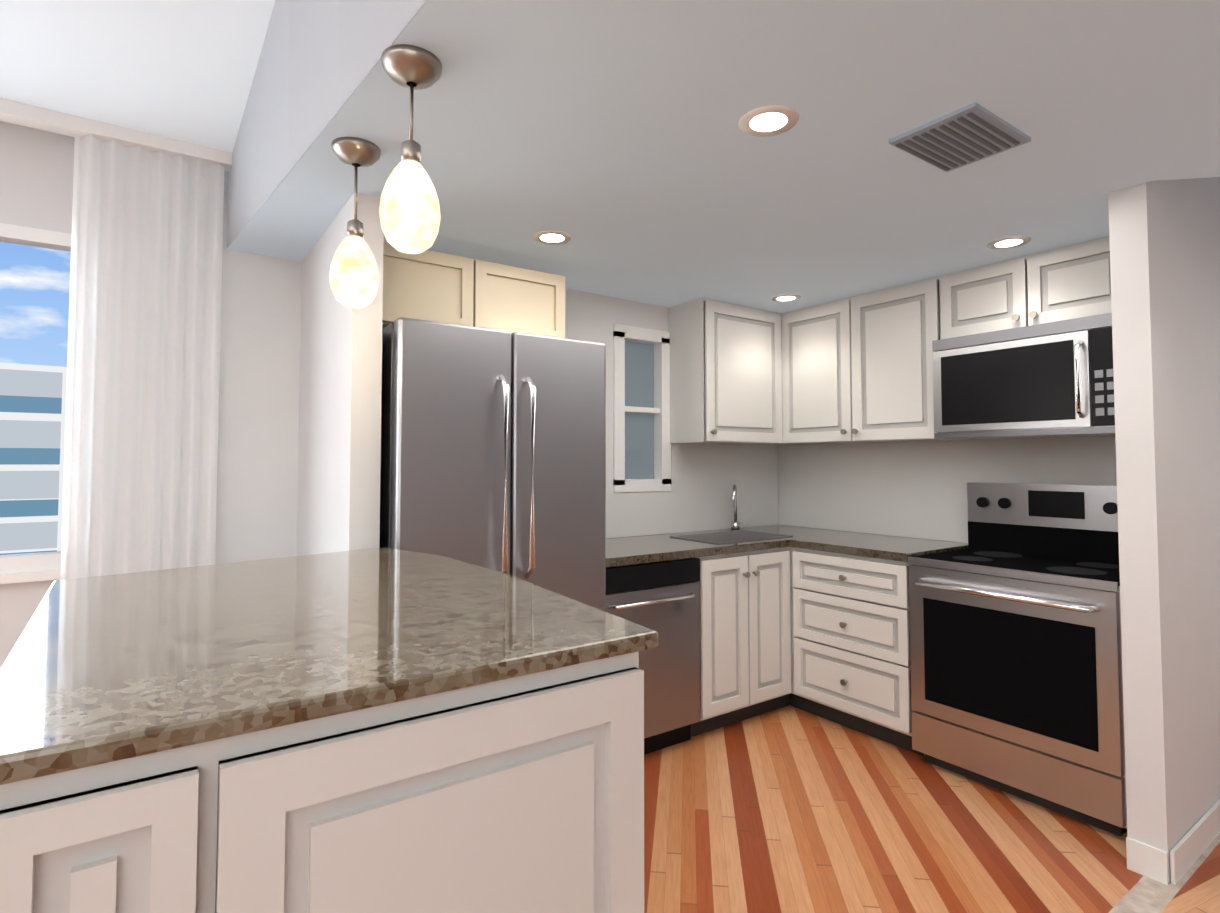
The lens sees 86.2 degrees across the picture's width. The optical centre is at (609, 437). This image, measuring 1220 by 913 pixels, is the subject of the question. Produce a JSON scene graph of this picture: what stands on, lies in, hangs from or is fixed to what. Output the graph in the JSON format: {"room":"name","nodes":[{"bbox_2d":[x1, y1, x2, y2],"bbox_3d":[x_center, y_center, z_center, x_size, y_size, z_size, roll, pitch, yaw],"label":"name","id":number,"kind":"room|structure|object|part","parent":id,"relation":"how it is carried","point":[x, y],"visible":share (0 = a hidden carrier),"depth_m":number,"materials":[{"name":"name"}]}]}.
{"room":"kitchen","nodes":[
{"label":"kitchen","id":0,"kind":"room"},
{"bbox_2d":[0,0,274,152],"bbox_3d":[-1.366,-1.370,-0.572,4.548,0.120,6.250,2,-3,-35],"label":"ceiling","id":1,"kind":"structure","parent":0,"point":[182,70],"depth_m":2.09,"materials":[{"name":"grey paint"}]},
{"bbox_2d":[0,98,231,171],"bbox_3d":[-1.938,-1.165,2.499,0.875,0.050,0.080,2,-3,-35],"label":"track rail","id":2,"kind":"object","parent":1,"relation":"attached to","point":[21,114],"visible":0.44,"depth_m":2.47,"materials":[{"name":"white"}]},
{"bbox_2d":[60,134,223,579],"bbox_3d":[-1.811,0.140,2.538,0.485,2.555,0.079,2,-3,-35],"label":"sheer curtain","id":3,"kind":"object","parent":2,"relation":"hanging from","point":[141,438],"visible":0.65,"depth_m":2.54,"materials":[{"name":"white fabric"}]},
{"bbox_2d":[0,121,301,668],"bbox_3d":[-3.182,0.100,1.825,4.400,2.630,0.150,2,-3,-35],"label":"wall","id":4,"kind":"structure","parent":0,"point":[258,443],"depth_m":2.85,"materials":[{"name":"paint"}]},
{"bbox_2d":[0,223,71,583],"bbox_3d":[-3.071,-0.152,1.842,2.490,1.325,0.105,2,-3,-35],"label":"window","id":5,"kind":"structure","parent":4,"relation":"in","point":[29,567],"depth_m":2.44,"materials":[{"name":"white"}]},
{"bbox_2d":[296,193,383,555],"bbox_3d":[-1.107,0.160,2.610,0.100,2.570,0.950,2,-3,-35],"label":"wall","id":6,"kind":"structure","parent":0,"point":[339,464],"depth_m":2.35,"materials":[{"name":"paint"}]},
{"bbox_2d":[565,289,777,538],"bbox_3d":[-0.086,0.207,3.817,2.960,2.570,0.450,2,-3,-35],"label":"wall","id":7,"kind":"structure","parent":0,"point":[592,317],"depth_m":3.61,"materials":[{"name":"paint"}]},
{"bbox_2d":[382,242,564,337],"bbox_3d":[-0.682,-0.598,2.922,0.910,0.330,0.371,2,-3,-35],"label":"upper cabinet","id":8,"kind":"object","parent":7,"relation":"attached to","point":[430,285],"visible":0.56,"depth_m":2.76,"materials":[{"name":"beige wood"}]},
{"bbox_2d":[613,324,670,492],"bbox_3d":[0.170,-0.160,3.772,0.410,0.940,0.082,2,-3,-35],"label":"window","id":9,"kind":"structure","parent":7,"relation":"in","point":[660,410],"depth_m":3.81,"materials":[{"name":"white wood"}]},
{"bbox_3d":[0.148,-0.159,3.803,0.330,0.860,0.005,2,-3,-35],"label":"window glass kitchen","id":10,"kind":"part","parent":9,"relation":"part of","materials":[{"name":"clear glass"}]},
{"bbox_2d":[606,443,777,537],"bbox_3d":[0.346,0.297,3.835,1.890,0.529,0.007,2,-3,-35],"label":"backsplash","id":11,"kind":"structure","parent":7,"relation":"attached to","point":[703,476],"depth_m":4.00,"materials":[{"name":"white paint"}]},
{"bbox_2d":[668,298,783,444],"bbox_3d":[0.723,-0.368,3.907,0.660,0.806,0.366,2,-3,-35],"label":"upper cabinet","id":12,"kind":"object","parent":7,"relation":"attached to","point":[725,357],"depth_m":3.76,"materials":[{"name":"white wood"}]},
{"bbox_2d":[226,0,1219,312],"bbox_3d":[2.015,-1.097,1.799,4.822,0.480,6.250,2,-3,-35],"label":"ceiling","id":13,"kind":"structure","parent":0,"point":[623,150],"depth_m":1.85,"materials":[{"name":"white paint"}]},
{"bbox_2d":[329,137,380,307],"bbox_3d":[-0.746,-0.615,1.910,0.136,0.473,0.136,2,-3,-35],"label":"pendant light","id":14,"kind":"object","parent":13,"relation":"hanging from","point":[354,278],"visible":1,"depth_m":1.87,"materials":[{"name":"white glass"}]},
{"bbox_3d":[-0.746,-0.481,1.905,0.136,0.204,0.136,2,-3,-35],"label":"lamp shade","id":15,"kind":"part","parent":14,"relation":"part of","materials":[{"name":"white glass"}]},
{"bbox_3d":[-0.746,-0.717,1.914,0.136,0.269,0.136,2,-3,-35],"label":"stem","id":16,"kind":"part","parent":14,"relation":"part of","materials":[{"name":"silver metal"}]},
{"bbox_2d":[379,44,441,253],"bbox_3d":[-0.458,-0.646,1.502,0.136,0.443,0.136,2,-3,-35],"label":"pendant light","id":17,"kind":"object","parent":13,"relation":"hanging from","point":[409,212],"visible":1,"depth_m":1.46,"materials":[{"name":"white glass"}]},
{"bbox_3d":[-0.458,-0.527,1.497,0.136,0.204,0.136,2,-3,-35],"label":"lamp shade","id":18,"kind":"part","parent":17,"relation":"part of","materials":[{"name":"white glass"}]},
{"bbox_3d":[-0.458,-0.748,1.506,0.136,0.239,0.136,2,-3,-35],"label":"stem","id":19,"kind":"part","parent":17,"relation":"part of","materials":[{"name":"silver metal"}]},
{"bbox_2d":[533,231,571,244],"bbox_3d":[-0.237,-0.821,2.680,0.160,0.004,0.160,2,-3,-35],"label":"recessed light","id":20,"kind":"object","parent":13,"relation":"in","point":[552,237],"visible":1,"depth_m":2.67,"materials":[{"name":"white"}]},
{"bbox_2d":[739,105,798,136],"bbox_3d":[0.430,-0.856,1.768,0.160,0.004,0.160,2,-3,-35],"label":"recessed light","id":21,"kind":"object","parent":13,"relation":"in","point":[770,118],"visible":1,"depth_m":1.76,"materials":[{"name":"white"}]},
{"bbox_2d":[772,294,800,301],"bbox_3d":[0.990,-0.782,3.665,0.160,0.004,0.160,2,-3,-35],"label":"recessed light","id":22,"kind":"object","parent":13,"relation":"in","point":[787,297],"visible":1,"depth_m":3.66,"materials":[{"name":"white"}]},
{"bbox_2d":[889,102,1030,171],"bbox_3d":[0.999,-0.846,1.863,0.320,0.016,0.240,2,-3,-35],"label":"ceiling vent","id":23,"kind":"object","parent":13,"relation":"in","point":[965,135],"visible":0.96,"depth_m":1.84,"materials":[{"name":"grey metal"}]},
{"bbox_2d":[987,236,1030,248],"bbox_3d":[1.676,-0.818,2.742,0.160,0.004,0.160,2,-3,-35],"label":"recessed light","id":24,"kind":"object","parent":13,"relation":"in","point":[1006,242],"visible":1,"depth_m":2.73,"materials":[{"name":"white"}]},
{"bbox_2d":[777,446,960,542],"bbox_3d":[1.804,0.198,3.573,0.150,2.570,2.125,2,-3,-35],"label":"wall","id":25,"kind":"structure","parent":0,"point":[848,531],"depth_m":3.89,"materials":[{"name":"paint"}]},
{"bbox_2d":[772,295,863,445],"bbox_3d":[1.303,-0.371,3.834,0.390,0.806,0.557,2,-3,-35],"label":"upper cabinet","id":26,"kind":"object","parent":25,"relation":"attached to","point":[855,369],"depth_m":3.74,"materials":[{"name":"white wood"}]},
{"bbox_2d":[860,276,962,442],"bbox_3d":[1.580,-0.384,3.500,0.321,0.806,0.558,2,-3,-35],"label":"upper cabinet","id":27,"kind":"object","parent":25,"relation":"attached to","point":[899,325],"depth_m":3.36,"materials":[{"name":"white wood"}]},
{"bbox_2d":[778,436,1116,542],"bbox_3d":[1.721,0.286,3.543,0.009,0.529,2.067,2,-3,-35],"label":"backsplash","id":28,"kind":"structure","parent":25,"relation":"attached to","point":[911,489],"depth_m":3.60,"materials":[{"name":"white paint"}]},
{"bbox_2d":[940,260,1007,339],"bbox_3d":[1.868,-0.637,3.100,0.321,0.331,0.445,2,-3,-35],"label":"upper cabinet","id":29,"kind":"object","parent":25,"relation":"attached to","point":[973,300],"depth_m":3.06,"materials":[{"name":"white wood"}]},
{"bbox_2d":[1008,236,1111,328],"bbox_3d":[2.061,-0.648,2.826,0.321,0.331,0.446,2,-3,-35],"label":"upper cabinet","id":30,"kind":"object","parent":25,"relation":"attached to","point":[1073,281],"depth_m":2.77,"materials":[{"name":"white wood"}]},
{"bbox_2d":[932,313,1114,439],"bbox_3d":[1.915,-0.239,2.909,0.446,0.470,0.775,2,-3,-35],"label":"microwave","id":31,"kind":"object","parent":30,"relation":"attached to","point":[1051,380],"visible":0.71,"depth_m":2.79,"materials":[{"name":"silver metal"}]},
{"bbox_2d":[644,705,1219,912],"bbox_3d":[1.887,1.461,1.701,4.310,0.100,6.100,2,-3,-35],"label":"floor","id":32,"kind":"structure","parent":0,"point":[789,809],"depth_m":2.33,"materials":[{"name":"brown wood"}]},
{"bbox_2d":[379,317,605,609],"bbox_3d":[-0.557,0.529,2.692,0.860,1.840,0.806,2,-3,-35],"label":"fridge","id":33,"kind":"object","parent":32,"relation":"on","point":[493,449],"visible":0.5,"depth_m":2.39,"materials":[{"name":"silver metal"}]},
{"bbox_3d":[-0.343,0.288,2.397,0.636,1.038,0.062,2,-3,-35],"label":"handle","id":34,"kind":"part","parent":33,"relation":"part of","materials":[{"name":"silver metal"}]},
{"bbox_2d":[602,576,717,754],"bbox_3d":[0.036,1.025,3.218,0.688,0.890,0.611,2,-3,-35],"label":"base cabinet","id":35,"kind":"object","parent":32,"relation":"on","point":[681,674],"depth_m":3.04,"materials":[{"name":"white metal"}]},
{"bbox_2d":[602,545,700,755],"bbox_3d":[0.037,1.025,3.175,0.592,0.886,0.629,2,-3,-35],"label":"dishwasher","id":36,"kind":"object","parent":35,"relation":"in","point":[661,595],"depth_m":3.02,"materials":[{"name":"silver metal"}]},
{"bbox_2d":[714,584,785,727],"bbox_3d":[0.528,1.038,3.565,0.647,0.890,0.611,2,-3,-35],"label":"base cabinet","id":37,"kind":"object","parent":32,"relation":"on","point":[745,623],"depth_m":3.33,"materials":[{"name":"white wood"}]},
{"bbox_2d":[782,560,923,755],"bbox_3d":[1.388,1.032,3.401,0.686,0.890,0.695,2,-3,-35],"label":"base cabinet","id":38,"kind":"object","parent":32,"relation":"on","point":[846,661],"depth_m":3.21,"materials":[{"name":"white wood"}]},
{"bbox_2d":[606,525,967,595],"bbox_3d":[0.719,0.562,3.307,1.908,0.039,1.282,2,-3,-35],"label":"countertop","id":39,"kind":"structure","parent":38,"relation":"on","point":[706,563],"depth_m":3.30,"materials":[{"name":"stone"}]},
{"bbox_2d":[669,484,792,543],"bbox_3d":[0.693,0.415,3.719,0.670,0.285,0.466,2,-3,-35],"label":"sink","id":40,"kind":"object","parent":39,"relation":"in","point":[736,534],"depth_m":3.66,"materials":[{"name":"silver metal"}]},
{"bbox_2d":[908,482,1126,836],"bbox_3d":[1.808,0.830,2.793,0.682,1.245,0.785,2,-3,-35],"label":"stove","id":41,"kind":"object","parent":32,"relation":"on","point":[1016,653],"visible":0.85,"depth_m":2.64,"materials":[{"name":"silver metal"}]},
{"bbox_2d":[1109,833,1219,912],"bbox_3d":[1.216,1.460,1.699,3.210,0.100,0.090,2,-3,-35],"label":"inlay","id":42,"kind":"object","parent":32,"relation":"in","point":[1144,894],"depth_m":2.04,"materials":[{"name":"stone"}]},
{"bbox_2d":[1108,177,1219,883],"bbox_3d":[2.580,0.051,2.761,2.020,2.800,0.105,2,-3,-35],"label":"wall","id":43,"kind":"structure","parent":0,"point":[1164,237],"depth_m":2.22,"materials":[{"name":"paint"}]},
{"bbox_2d":[1161,799,1219,884],"bbox_3d":[2.535,1.396,2.605,1.854,0.100,0.014,2,-3,-35],"label":"baseboard","id":44,"kind":"structure","parent":43,"relation":"attached to","point":[1188,849],"depth_m":2.18,"materials":[{"name":"white wood"}]},
{"bbox_3d":[-1.511,1.368,-0.688,4.000,0.100,6.100,2,-3,-35],"label":"floor","id":45,"kind":"structure","parent":0,"visible":0},
{"bbox_2d":[172,755,183,912],"bbox_3d":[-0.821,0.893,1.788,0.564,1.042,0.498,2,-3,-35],"label":"base cabinet","id":46,"kind":"object","parent":45,"relation":"on","point":[179,758],"depth_m":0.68,"materials":[{"name":"white wood"}]},
{"bbox_2d":[180,751,195,912],"bbox_3d":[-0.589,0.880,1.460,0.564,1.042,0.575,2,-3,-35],"label":"base cabinet","id":47,"kind":"object","parent":45,"relation":"on","point":[188,852],"depth_m":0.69,"materials":[{"name":"white wood"}]},
{"bbox_2d":[192,655,639,912],"bbox_3d":[-0.353,0.867,1.124,0.564,1.042,0.517,2,-3,-35],"label":"base cabinet","id":48,"kind":"object","parent":45,"relation":"on","point":[382,730],"depth_m":0.85,"materials":[{"name":"white wood"}]},
{"bbox_2d":[0,547,658,790],"bbox_3d":[-0.639,0.341,1.372,0.910,0.028,1.338,2,-3,-35],"label":"countertop","id":49,"kind":"structure","parent":48,"relation":"on","point":[116,670],"depth_m":0.97,"materials":[{"name":"brown stone"}]},
{"label":"outside","id":50,"kind":"structure","parent":0,"visible":0},
{"bbox_2d":[0,242,70,366],"bbox_3d":[-13.583,-59.914,-31.220,460.000,280.000,361.000,2,-3,-35],"label":"sky","id":51,"kind":"structure","parent":50,"point":[34,300],"depth_m":121.23,"materials":[{"name":"blue"}]},
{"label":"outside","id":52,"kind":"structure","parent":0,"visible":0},
{"bbox_2d":[0,363,66,554],"bbox_3d":[-63.039,18.836,28.401,71.200,47.250,19.630,2,-3,-35],"label":"building","id":53,"kind":"structure","parent":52,"point":[32,420],"depth_m":38.57,"materials":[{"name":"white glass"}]}
]}

